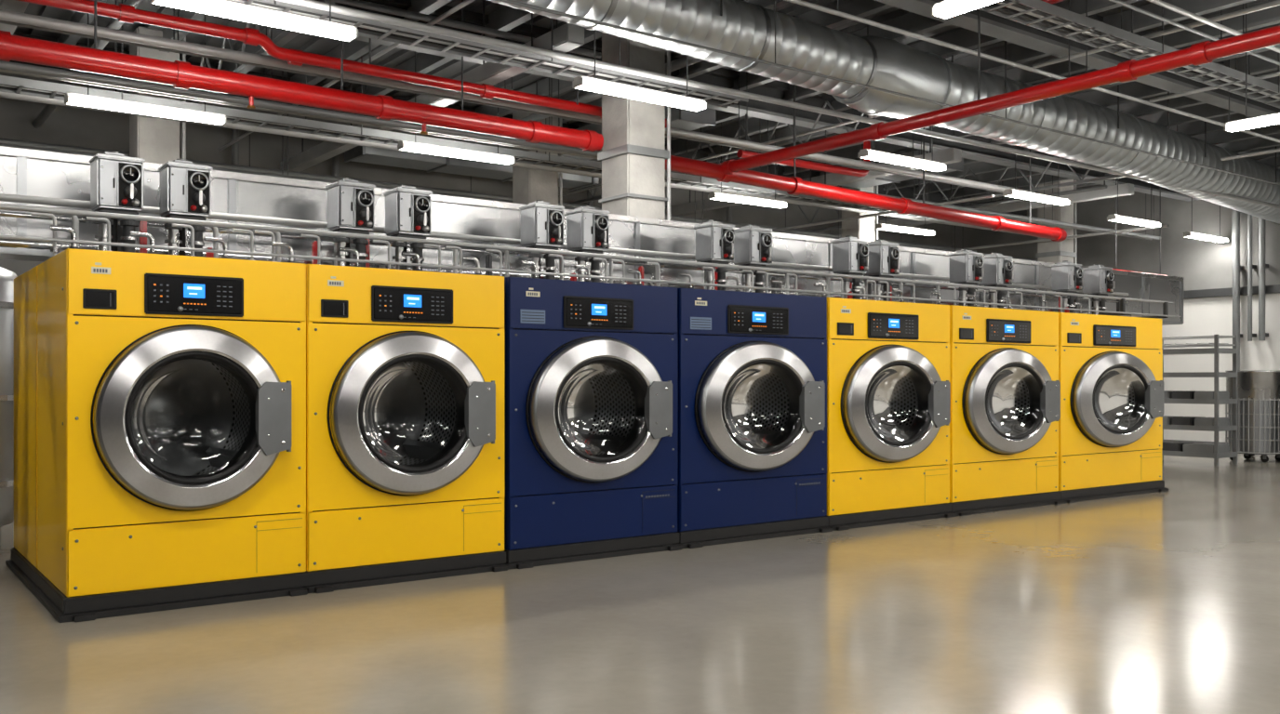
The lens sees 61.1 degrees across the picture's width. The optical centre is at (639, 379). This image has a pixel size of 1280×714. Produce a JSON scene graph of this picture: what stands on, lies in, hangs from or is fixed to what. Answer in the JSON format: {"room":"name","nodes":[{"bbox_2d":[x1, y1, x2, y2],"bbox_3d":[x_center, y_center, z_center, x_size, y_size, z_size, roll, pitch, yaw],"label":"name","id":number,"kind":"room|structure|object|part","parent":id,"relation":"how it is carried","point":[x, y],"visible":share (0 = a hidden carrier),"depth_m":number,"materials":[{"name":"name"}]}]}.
{"room":"laundry","nodes":[
{"label":"laundry","id":0,"kind":"room"},
{"bbox_2d":[0,97,951,276],"bbox_3d":[-3.547,-1.175,16.540,26.400,5.210,0.200,0,0,-37],"label":"wall","id":1,"kind":"structure","parent":0,"point":[65,126],"depth_m":15.21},
{"bbox_2d":[0,453,1279,713],"bbox_3d":[3.450,1.330,7.101,26.000,0.200,23.300,0,0,-37],"label":"floor","id":2,"kind":"structure","parent":0,"point":[1157,603],"depth_m":5.26,"materials":[{"name":"concrete"}]},
{"bbox_2d":[0,266,17,546],"bbox_3d":[-4.977,0.155,7.638,1.150,2.150,1.150,0,0,-37],"label":"water tank","id":3,"kind":"object","parent":2,"relation":"on","point":[6,277],"visible":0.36,"depth_m":7.58,"materials":[{"name":"silver metal"}]},
{"bbox_2d":[5,248,308,623],"bbox_3d":[-3.026,0.280,6.670,1.283,1.900,2.207,0,0,-37],"label":"washing machine","id":4,"kind":"object","parent":2,"relation":"on","point":[160,400],"visible":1,"depth_m":5.94,"materials":[{"name":"yellow metal"}]},
{"bbox_2d":[88,150,145,253],"bbox_3d":[-3.211,-1.038,6.667,0.276,0.733,0.320,0,0,-37],"label":"control box","id":5,"kind":"object","parent":4,"relation":"on","point":[116,180],"visible":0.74,"depth_m":6.60,"materials":[{"name":"metal"}]},
{"bbox_3d":[-2.424,0.208,5.886,0.667,0.668,0.128,0,0,-37],"label":"door glass","id":6,"kind":"part","parent":4,"relation":"part of","materials":[{"name":"clear glass"}]},
{"bbox_2d":[157,159,213,256],"bbox_3d":[-2.890,-1.038,6.905,0.276,0.733,0.320,0,0,-37],"label":"control box","id":7,"kind":"object","parent":4,"relation":"on","point":[184,186],"visible":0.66,"depth_m":6.83,"materials":[{"name":"metal"}]},
{"bbox_3d":[-2.416,-0.457,5.892,0.516,0.217,0.024,0,0,-37],"label":"control panel","id":8,"kind":"part","parent":4,"relation":"part of","materials":[{"name":"black plastic"}]},
{"bbox_2d":[129,26,186,164],"bbox_3d":[-5.222,-1.244,11.689,0.510,4.947,0.480,0,0,-37],"label":"concrete column","id":9,"kind":"structure","parent":2,"relation":"on","point":[155,140],"depth_m":11.51,"materials":[{"name":"grey concrete"}]},
{"bbox_2d":[231,128,239,165],"bbox_3d":[-5.479,-1.244,14.697,0.900,4.947,0.420,0,0,-37],"label":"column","id":10,"kind":"structure","parent":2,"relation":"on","point":[234,132],"depth_m":14.68,"materials":[{"name":"metal"}]},
{"bbox_2d":[332,154,338,176],"bbox_3d":[-4.354,-1.244,15.531,0.700,4.947,0.420,0,0,-37],"label":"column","id":11,"kind":"structure","parent":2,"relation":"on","point":[335,160],"depth_m":15.51,"materials":[{"name":"concrete"}]},
{"bbox_2d":[301,264,508,593],"bbox_3d":[-2.001,0.280,7.430,1.347,1.900,2.207,0,0,-37],"label":"washing machine","id":12,"kind":"object","parent":2,"relation":"on","point":[405,369],"visible":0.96,"depth_m":6.61,"materials":[{"name":"yellow metal"}]},
{"bbox_2d":[325,177,375,267],"bbox_3d":[-2.006,-1.038,7.560,0.276,0.733,0.320,0,0,-37],"label":"control box","id":13,"kind":"object","parent":12,"relation":"on","point":[351,204],"visible":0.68,"depth_m":7.49,"materials":[{"name":"metal"}]},
{"bbox_3d":[-1.398,0.208,6.646,0.700,0.668,0.128,0,0,-37],"label":"door glass","id":14,"kind":"part","parent":12,"relation":"part of","materials":[{"name":"clear glass"}]},
{"bbox_2d":[383,185,432,270],"bbox_3d":[-1.661,-1.038,7.816,0.276,0.733,0.320,0,0,-37],"label":"control box","id":15,"kind":"object","parent":12,"relation":"on","point":[407,209],"visible":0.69,"depth_m":7.74,"materials":[{"name":"metal"}]},
{"bbox_3d":[-1.390,-0.457,6.652,0.542,0.217,0.024,0,0,-37],"label":"control panel","id":16,"kind":"part","parent":12,"relation":"part of","materials":[{"name":"black plastic"}]},
{"bbox_2d":[512,110,562,205],"bbox_3d":[-1.390,-1.244,14.529,0.540,4.947,0.510,0,0,-37],"label":"concrete column","id":17,"kind":"structure","parent":2,"relation":"on","point":[529,185],"depth_m":14.37,"materials":[{"name":"grey concrete"}]},
{"bbox_2d":[0,193,1180,319],"bbox_3d":[0.483,0.048,9.424,15.200,2.364,0.754,0,0,-37],"label":"pipes","id":18,"kind":"object","parent":2,"relation":"on","point":[9,241],"visible":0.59,"depth_m":8.01,"materials":[{"name":"metal"}]},
{"bbox_2d":[1081,264,1114,314],"bbox_3d":[5.602,-1.038,13.199,0.276,0.733,0.320,0,0,-37],"label":"control box","id":19,"kind":"object","parent":18,"relation":"attached to","point":[1098,279],"visible":0.67,"depth_m":13.13,"materials":[{"name":"metal"}]},
{"bbox_2d":[586,185,593,206],"bbox_3d":[-0.820,-1.244,18.151,1.100,4.947,0.420,0,0,-37],"label":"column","id":20,"kind":"structure","parent":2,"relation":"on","point":[591,190],"depth_m":18.14,"materials":[{"name":"concrete"}]},
{"bbox_2d":[0,146,1183,325],"bbox_3d":[0.887,-0.115,10.659,16.920,2.690,0.410,0,0,-37],"label":"housing","id":21,"kind":"object","parent":2,"relation":"on","point":[22,171],"visible":0.37,"depth_m":8.69,"materials":[{"name":"metal"}]},
{"bbox_2d":[503,277,682,570],"bbox_3d":[-0.890,0.280,8.253,1.457,1.900,2.207,0,0,-37],"label":"washing machine","id":22,"kind":"object","parent":2,"relation":"on","point":[591,367],"visible":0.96,"depth_m":7.42,"materials":[{"name":"blue metal"}]},
{"bbox_2d":[519,200,564,279],"bbox_3d":[-0.753,-1.038,8.489,0.276,0.733,0.320,0,0,-37],"label":"control box","id":23,"kind":"object","parent":22,"relation":"on","point":[541,222],"visible":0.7,"depth_m":8.42,"materials":[{"name":"metal"}]},
{"bbox_3d":[-0.286,0.208,7.471,0.757,0.668,0.128,0,0,-37],"label":"door glass","id":24,"kind":"part","parent":22,"relation":"part of","materials":[{"name":"clear glass"}]},
{"bbox_2d":[564,205,610,282],"bbox_3d":[-0.407,-1.038,8.745,0.276,0.733,0.320,0,0,-37],"label":"control box","id":25,"kind":"object","parent":22,"relation":"on","point":[587,228],"visible":0.68,"depth_m":8.67,"materials":[{"name":"metal"}]},
{"bbox_3d":[-0.277,-0.457,7.477,0.586,0.217,0.024,0,0,-37],"label":"control panel","id":26,"kind":"part","parent":22,"relation":"part of","materials":[{"name":"black plastic"}]},
{"bbox_2d":[597,32,670,220],"bbox_3d":[-0.055,-1.244,10.813,0.550,4.947,0.520,0,0,-37],"label":"concrete column","id":27,"kind":"structure","parent":2,"relation":"on","point":[633,154],"depth_m":10.64,"materials":[{"name":"grey concrete"}]},
{"bbox_2d":[726,206,732,222],"bbox_3d":[1.671,-1.244,19.997,0.900,4.947,0.420,0,0,-37],"label":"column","id":28,"kind":"structure","parent":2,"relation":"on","point":[728,208],"depth_m":19.98,"materials":[{"name":"concrete"}]},
{"bbox_2d":[676,288,832,548],"bbox_3d":[0.307,0.280,9.140,1.590,1.900,2.207,0,0,-37],"label":"washing machine","id":29,"kind":"object","parent":2,"relation":"on","point":[752,367],"visible":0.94,"depth_m":8.31,"materials":[{"name":"blue metal"}]},
{"bbox_2d":[693,220,734,290],"bbox_3d":[0.677,-1.038,9.549,0.276,0.733,0.320,0,0,-37],"label":"control box","id":30,"kind":"object","parent":29,"relation":"on","point":[714,240],"visible":0.74,"depth_m":9.48,"materials":[{"name":"metal"}]},
{"bbox_3d":[0.913,0.208,8.359,0.826,0.668,0.128,0,0,-37],"label":"door glass","id":31,"kind":"part","parent":29,"relation":"part of","materials":[{"name":"clear glass"}]},
{"bbox_3d":[0.922,-0.457,8.366,0.640,0.217,0.024,0,0,-37],"label":"control panel","id":32,"kind":"part","parent":29,"relation":"part of","materials":[{"name":"black plastic"}]},
{"bbox_2d":[841,159,878,242],"bbox_3d":[3.695,-1.244,18.299,0.490,4.947,0.460,0,0,-37],"label":"concrete column","id":33,"kind":"structure","parent":2,"relation":"on","point":[863,228],"depth_m":18.16,"materials":[{"name":"grey concrete"}]},
{"bbox_2d":[826,297,956,531],"bbox_3d":[1.566,0.280,10.074,1.627,1.900,2.207,0,0,-37],"label":"washing machine","id":34,"kind":"object","parent":2,"relation":"on","point":[888,363],"visible":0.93,"depth_m":9.23,"materials":[{"name":"yellow metal"}]},
{"bbox_2d":[733,224,772,293],"bbox_3d":[1.039,-1.038,9.817,0.276,0.733,0.320,0,0,-37],"label":"control box","id":35,"kind":"object","parent":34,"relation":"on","point":[753,244],"visible":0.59,"depth_m":9.75,"materials":[{"name":"metal"}]},
{"bbox_2d":[830,235,868,299],"bbox_3d":[2.075,-1.038,10.585,0.276,0.733,0.320,0,0,-37],"label":"control box","id":36,"kind":"object","parent":34,"relation":"on","point":[850,255],"visible":0.68,"depth_m":10.51,"materials":[{"name":"metal"}]},
{"bbox_3d":[2.172,0.208,9.293,0.846,0.668,0.128,0,0,-37],"label":"door glass","id":37,"kind":"part","parent":34,"relation":"part of","materials":[{"name":"clear glass"}]},
{"bbox_3d":[2.182,-0.457,9.300,0.655,0.217,0.024,0,0,-37],"label":"control panel","id":38,"kind":"part","parent":34,"relation":"part of","materials":[{"name":"black plastic"}]},
{"bbox_2d":[949,305,1065,516],"bbox_3d":[2.889,0.280,11.054,1.753,1.900,2.207,0,0,-37],"label":"washing machine","id":39,"kind":"object","parent":2,"relation":"on","point":[1006,384],"visible":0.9,"depth_m":10.22,"materials":[{"name":"yellow metal"}]},
{"bbox_2d":[864,239,899,301],"bbox_3d":[2.436,-1.038,10.853,0.276,0.733,0.320,0,0,-37],"label":"control box","id":40,"kind":"object","parent":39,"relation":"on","point":[884,256],"visible":0.63,"depth_m":10.78,"materials":[{"name":"metal"}]},
{"bbox_2d":[947,249,983,306],"bbox_3d":[3.529,-1.038,11.663,0.276,0.733,0.320,0,0,-37],"label":"control box","id":41,"kind":"object","parent":39,"relation":"on","point":[966,266],"visible":0.71,"depth_m":11.59,"materials":[{"name":"metal"}]},
{"bbox_3d":[3.497,0.208,10.274,0.912,0.668,0.128,0,0,-37],"label":"door glass","id":42,"kind":"part","parent":39,"relation":"part of","materials":[{"name":"clear glass"}]},
{"bbox_3d":[3.507,-0.457,10.282,0.706,0.217,0.024,0,0,-37],"label":"control panel","id":43,"kind":"part","parent":39,"relation":"part of","materials":[{"name":"black plastic"}]},
{"bbox_2d":[1034,179,1076,264],"bbox_3d":[7.482,-1.244,19.487,0.540,4.947,0.510,0,0,-37],"label":"concrete column","id":44,"kind":"structure","parent":2,"relation":"on","point":[1048,251],"depth_m":19.32,"materials":[{"name":"grey concrete"}]},
{"bbox_2d":[1058,312,1168,503],"bbox_3d":[4.376,0.280,12.156,2.052,1.900,2.207,0,0,-37],"label":"washing machine","id":45,"kind":"object","parent":2,"relation":"on","point":[1111,367],"visible":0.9,"depth_m":11.30,"materials":[{"name":"yellow metal"}]},
{"bbox_2d":[979,252,1013,308],"bbox_3d":[3.955,-1.038,11.978,0.276,0.733,0.320,0,0,-37],"label":"control box","id":46,"kind":"object","parent":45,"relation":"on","point":[997,268],"visible":0.73,"depth_m":11.91,"materials":[{"name":"metal"}]},
{"bbox_2d":[1050,260,1083,313],"bbox_3d":[5.064,-1.038,12.800,0.276,0.733,0.320,0,0,-37],"label":"control box","id":47,"kind":"object","parent":45,"relation":"on","point":[1066,276],"visible":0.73,"depth_m":12.73,"materials":[{"name":"metal"}]},
{"bbox_3d":[4.999,-0.457,11.388,0.826,0.217,0.024,0,0,-37],"label":"control panel","id":48,"kind":"part","parent":45,"relation":"part of","materials":[{"name":"black plastic"}]},
{"bbox_3d":[4.987,0.208,11.379,1.067,0.668,0.128,0,0,-37],"label":"door glass","id":49,"kind":"part","parent":45,"relation":"part of","materials":[{"name":"clear glass"}]},
{"bbox_2d":[1161,334,1237,466],"bbox_3d":[8.013,0.300,15.842,0.602,1.860,1.132,0,0,-37],"label":"metal shelving rack","id":50,"kind":"object","parent":2,"relation":"on","point":[1216,424],"visible":0.78,"depth_m":15.54,"materials":[{"name":"grey metal"}]},
{"bbox_2d":[1225,370,1279,462],"bbox_3d":[9.292,0.550,16.348,0.824,1.360,0.824,0,0,-37],"label":"wire cart","id":51,"kind":"object","parent":2,"relation":"on","point":[1258,392],"visible":0.79,"depth_m":16.01,"materials":[{"name":"silver metal"}]},
{"bbox_2d":[13,0,1279,152],"bbox_3d":[3.450,-3.870,7.101,26.400,0.300,23.700,0,0,-37],"label":"ceiling","id":52,"kind":"structure","parent":0,"point":[309,43],"depth_m":11.92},
{"bbox_2d":[64,13,226,125],"bbox_3d":[-4.518,-3.079,9.958,1.360,1.277,0.144,0,0,-37],"label":"fluorescent light","id":53,"kind":"object","parent":52,"relation":"hanging from","point":[73,99],"visible":0.97,"depth_m":9.90,"materials":[{"name":"white plastic"}]},
{"bbox_2d":[148,0,358,41],"bbox_3d":[-2.598,-3.079,7.385,1.360,1.277,0.144,0,0,-37],"label":"fluorescent light","id":54,"kind":"object","parent":52,"relation":"hanging from","point":[224,8],"visible":1,"depth_m":7.38,"materials":[{"name":"white plastic"}]},
{"bbox_2d":[0,0,603,151],"bbox_3d":[-3.444,-2.954,8.526,7.621,1.527,0.208,0,0,-37],"label":"pipe","id":55,"kind":"object","parent":52,"relation":"hanging from","point":[178,73],"visible":0.98,"depth_m":8.80,"materials":[{"name":"red metal"}]},
{"bbox_2d":[16,0,666,128],"bbox_3d":[-3.157,-3.203,9.046,8.703,1.028,0.224,0,0,-38],"label":"pipe","id":56,"kind":"object","parent":52,"relation":"hanging from","point":[125,13],"visible":0.87,"depth_m":9.22,"materials":[{"name":"red metal"}]},
{"bbox_2d":[397,51,515,164],"bbox_3d":[-1.995,-3.079,11.877,1.360,1.277,0.144,0,0,-37],"label":"fluorescent light","id":57,"kind":"object","parent":52,"relation":"hanging from","point":[403,145],"visible":0.87,"depth_m":11.80,"materials":[{"name":"white plastic"}]},
{"bbox_2d":[344,146,599,190],"bbox_3d":[-2.291,-3.318,15.417,3.720,0.797,0.640,0,0,-37],"label":"air duct","id":58,"kind":"object","parent":52,"relation":"hanging from","point":[358,153],"visible":0.27,"depth_m":14.93,"materials":[{"name":"silver metal"}]},
{"bbox_2d":[226,0,748,107],"bbox_3d":[-3.156,-3.244,7.868,10.300,0.947,0.354,0,0,-37],"label":"pipe","id":59,"kind":"object","parent":52,"relation":"hanging from","point":[366,28],"visible":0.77,"depth_m":9.24,"materials":[{"name":"grey metal"}]},
{"bbox_2d":[0,0,1017,222],"bbox_3d":[-0.311,-3.193,14.022,18.200,1.047,0.314,0,0,-37],"label":"pipe","id":60,"kind":"object","parent":52,"relation":"hanging from","point":[7,84],"visible":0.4,"depth_m":11.92,"materials":[{"name":"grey metal"}]},
{"bbox_2d":[0,0,1133,234],"bbox_3d":[0.077,-3.304,14.422,15.280,0.827,7.480,0,0,-37],"label":"crossbeam","id":61,"kind":"object","parent":52,"relation":"hanging from","point":[566,37],"visible":0.38,"depth_m":14.33,"materials":[{"name":"metal"}]},
{"bbox_2d":[558,105,715,159],"bbox_3d":[-0.194,-3.409,14.283,0.540,0.617,3.020,0,0,-37],"label":"air duct","id":62,"kind":"object","parent":52,"relation":"hanging from","point":[685,119],"visible":0.2,"depth_m":13.17,"materials":[{"name":"silver metal"}]},
{"bbox_2d":[572,29,706,111],"bbox_3d":[0.021,-3.079,9.426,1.360,1.277,0.144,0,0,-37],"label":"fluorescent light","id":63,"kind":"object","parent":52,"relation":"hanging from","point":[580,82],"visible":0.94,"depth_m":9.35,"materials":[{"name":"white plastic"}]},
{"bbox_2d":[0,0,1279,223],"bbox_3d":[3.450,-3.494,7.101,25.980,0.447,23.280,0,0,-37],"label":"roof beams","id":64,"kind":"structure","parent":52,"relation":"attached to","point":[1029,43],"depth_m":12.81,"materials":[{"name":"metal"}]},
{"bbox_2d":[179,0,1125,228],"bbox_3d":[0.227,-3.194,14.807,11.880,0.548,7.040,0,0,-37],"label":"joist","id":65,"kind":"object","parent":64,"relation":"attached to","point":[286,35],"visible":0.2,"depth_m":15.27,"materials":[{"name":"grey metal"}]},
{"bbox_2d":[0,0,1279,261],"bbox_3d":[3.075,-2.879,10.545,21.500,1.676,17.280,0,0,-37],"label":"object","id":66,"kind":"structure","parent":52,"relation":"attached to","point":[112,33],"depth_m":10.90,"materials":[{"name":"metal"}]},
{"bbox_2d":[707,122,787,208],"bbox_3d":[1.509,-3.079,15.010,1.360,1.277,0.144,0,0,-37],"label":"fluorescent light","id":67,"kind":"object","parent":52,"relation":"hanging from","point":[714,195],"visible":0.86,"depth_m":14.94,"materials":[{"name":"white plastic"}]},
{"bbox_2d":[737,114,870,177],"bbox_3d":[2.168,-3.219,13.993,2.349,0.996,0.100,0,0,-37],"label":"pipe","id":68,"kind":"object","parent":52,"relation":"hanging from","point":[741,153],"visible":0.59,"depth_m":14.07,"materials":[{"name":"metal"}]},
{"bbox_2d":[487,0,1279,224],"bbox_3d":[2.254,-3.187,10.798,23.526,1.060,1.019,0,0,-41],"label":"air duct","id":69,"kind":"object","parent":52,"relation":"hanging from","point":[740,27],"visible":0.91,"depth_m":10.85,"materials":[{"name":"silver metal"}]},
{"bbox_2d":[839,144,963,188],"bbox_3d":[4.001,-3.409,16.770,0.540,0.617,2.020,0,0,-37],"label":"air duct","id":70,"kind":"object","parent":52,"relation":"hanging from","point":[959,166],"visible":0.16,"depth_m":16.79,"materials":[{"name":"silver metal"}]},
{"bbox_2d":[858,117,946,172],"bbox_3d":[2.991,-3.079,12.287,1.360,1.277,0.144,0,0,-37],"label":"fluorescent light","id":71,"kind":"object","parent":52,"relation":"hanging from","point":[866,153],"visible":0.84,"depth_m":12.22,"materials":[{"name":"white plastic"}]},
{"bbox_2d":[875,179,935,236],"bbox_3d":[4.405,-3.079,17.953,1.360,1.277,0.144,0,0,-37],"label":"fluorescent light","id":72,"kind":"object","parent":52,"relation":"hanging from","point":[880,226],"visible":0.89,"depth_m":17.88,"materials":[{"name":"white plastic"}]},
{"bbox_2d":[931,0,1001,19],"bbox_3d":[2.414,-3.079,6.769,0.144,1.277,1.360,0,0,-37],"label":"fluorescent light","id":73,"kind":"object","parent":52,"relation":"hanging from","point":[944,9],"visible":1,"depth_m":7.16,"materials":[{"name":"white plastic"}]},
{"bbox_2d":[665,9,1279,241],"bbox_3d":[6.281,-2.853,9.125,7.645,1.728,11.182,0,0,-37],"label":"pipe","id":74,"kind":"object","parent":52,"relation":"hanging from","point":[1205,52],"visible":0.82,"depth_m":10.42,"materials":[{"name":"red metal"}]},
{"bbox_2d":[1002,145,1070,205],"bbox_3d":[5.419,-3.079,14.772,1.360,1.277,0.144,0,0,-37],"label":"fluorescent light","id":75,"kind":"object","parent":52,"relation":"hanging from","point":[1010,193],"visible":0.88,"depth_m":14.69,"materials":[{"name":"white plastic"}]},
{"bbox_2d":[1040,0,1065,4],"bbox_3d":[4.458,-3.532,8.595,0.090,0.371,3.500,0,0,-37],"label":"pipe","id":76,"kind":"object","parent":52,"relation":"hanging from","point":[1051,2],"visible":0.02,"depth_m":9.63,"materials":[{"name":"red metal"}]},
{"bbox_2d":[976,0,1279,108],"bbox_3d":[5.220,-3.393,10.591,17.000,0.647,0.314,0,0,-37],"label":"cable tray","id":77,"kind":"object","parent":52,"relation":"hanging from","point":[1038,14],"visible":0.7,"depth_m":9.95,"materials":[{"name":"grey metal"}]},
{"bbox_2d":[1106,178,1161,227],"bbox_3d":[7.758,-3.079,16.991,1.360,1.277,0.144,0,0,-37],"label":"fluorescent light","id":78,"kind":"object","parent":52,"relation":"hanging from","point":[1117,218],"visible":0.87,"depth_m":16.90,"materials":[{"name":"white plastic"}]},
{"bbox_2d":[1112,178,1164,275],"bbox_3d":[8.342,-2.729,18.133,1.800,1.976,0.060,0,0,-37],"label":"hanger","id":79,"kind":"object","parent":52,"relation":"hanging from","point":[1115,179],"visible":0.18,"depth_m":18.21,"materials":[{"name":"red paint"}]},
{"bbox_2d":[1182,197,1228,242],"bbox_3d":[9.881,-3.079,18.913,1.360,1.277,0.144,0,0,-37],"label":"fluorescent light","id":80,"kind":"object","parent":52,"relation":"hanging from","point":[1190,234],"visible":0.88,"depth_m":18.79,"materials":[{"name":"white plastic"}]},
{"bbox_2d":[1224,2,1279,133],"bbox_3d":[6.187,-3.079,10.125,0.144,1.277,1.360,0,0,-37],"label":"fluorescent light","id":81,"kind":"object","parent":52,"relation":"hanging from","point":[1231,126],"visible":1,"depth_m":10.47,"materials":[{"name":"white plastic"}]},
{"bbox_2d":[951,166,1279,442],"bbox_3d":[13.974,-1.175,14.901,0.200,5.210,23.300,0,0,-37],"label":"wall","id":82,"kind":"structure","parent":0,"point":[1202,264],"depth_m":19.95,"materials":[{"name":"white paint"}]},
{"bbox_2d":[1163,440,1227,443],"bbox_3d":[13.886,1.180,14.836,0.020,0.100,23.300,0,0,-37],"label":"baseboard","id":83,"kind":"structure","parent":82,"relation":"attached to","point":[1164,440],"depth_m":19.88,"materials":[{"name":"grey metal"}]},
{"bbox_2d":[1183,284,1279,298],"bbox_3d":[13.854,-1.560,14.812,0.100,0.140,23.300,0,0,-37],"label":"trim","id":84,"kind":"structure","parent":82,"relation":"attached to","point":[1273,288],"depth_m":19.37,"materials":[{"name":"metal"}]},
{"bbox_2d":[1232,209,1268,371],"bbox_3d":[10.679,-1.893,18.957,0.255,3.647,0.540,0,0,-37],"label":"pipes","id":85,"kind":"object","parent":82,"relation":"attached to","point":[1236,267],"visible":0.59,"depth_m":18.88,"materials":[{"name":"grey metal"}]}
]}

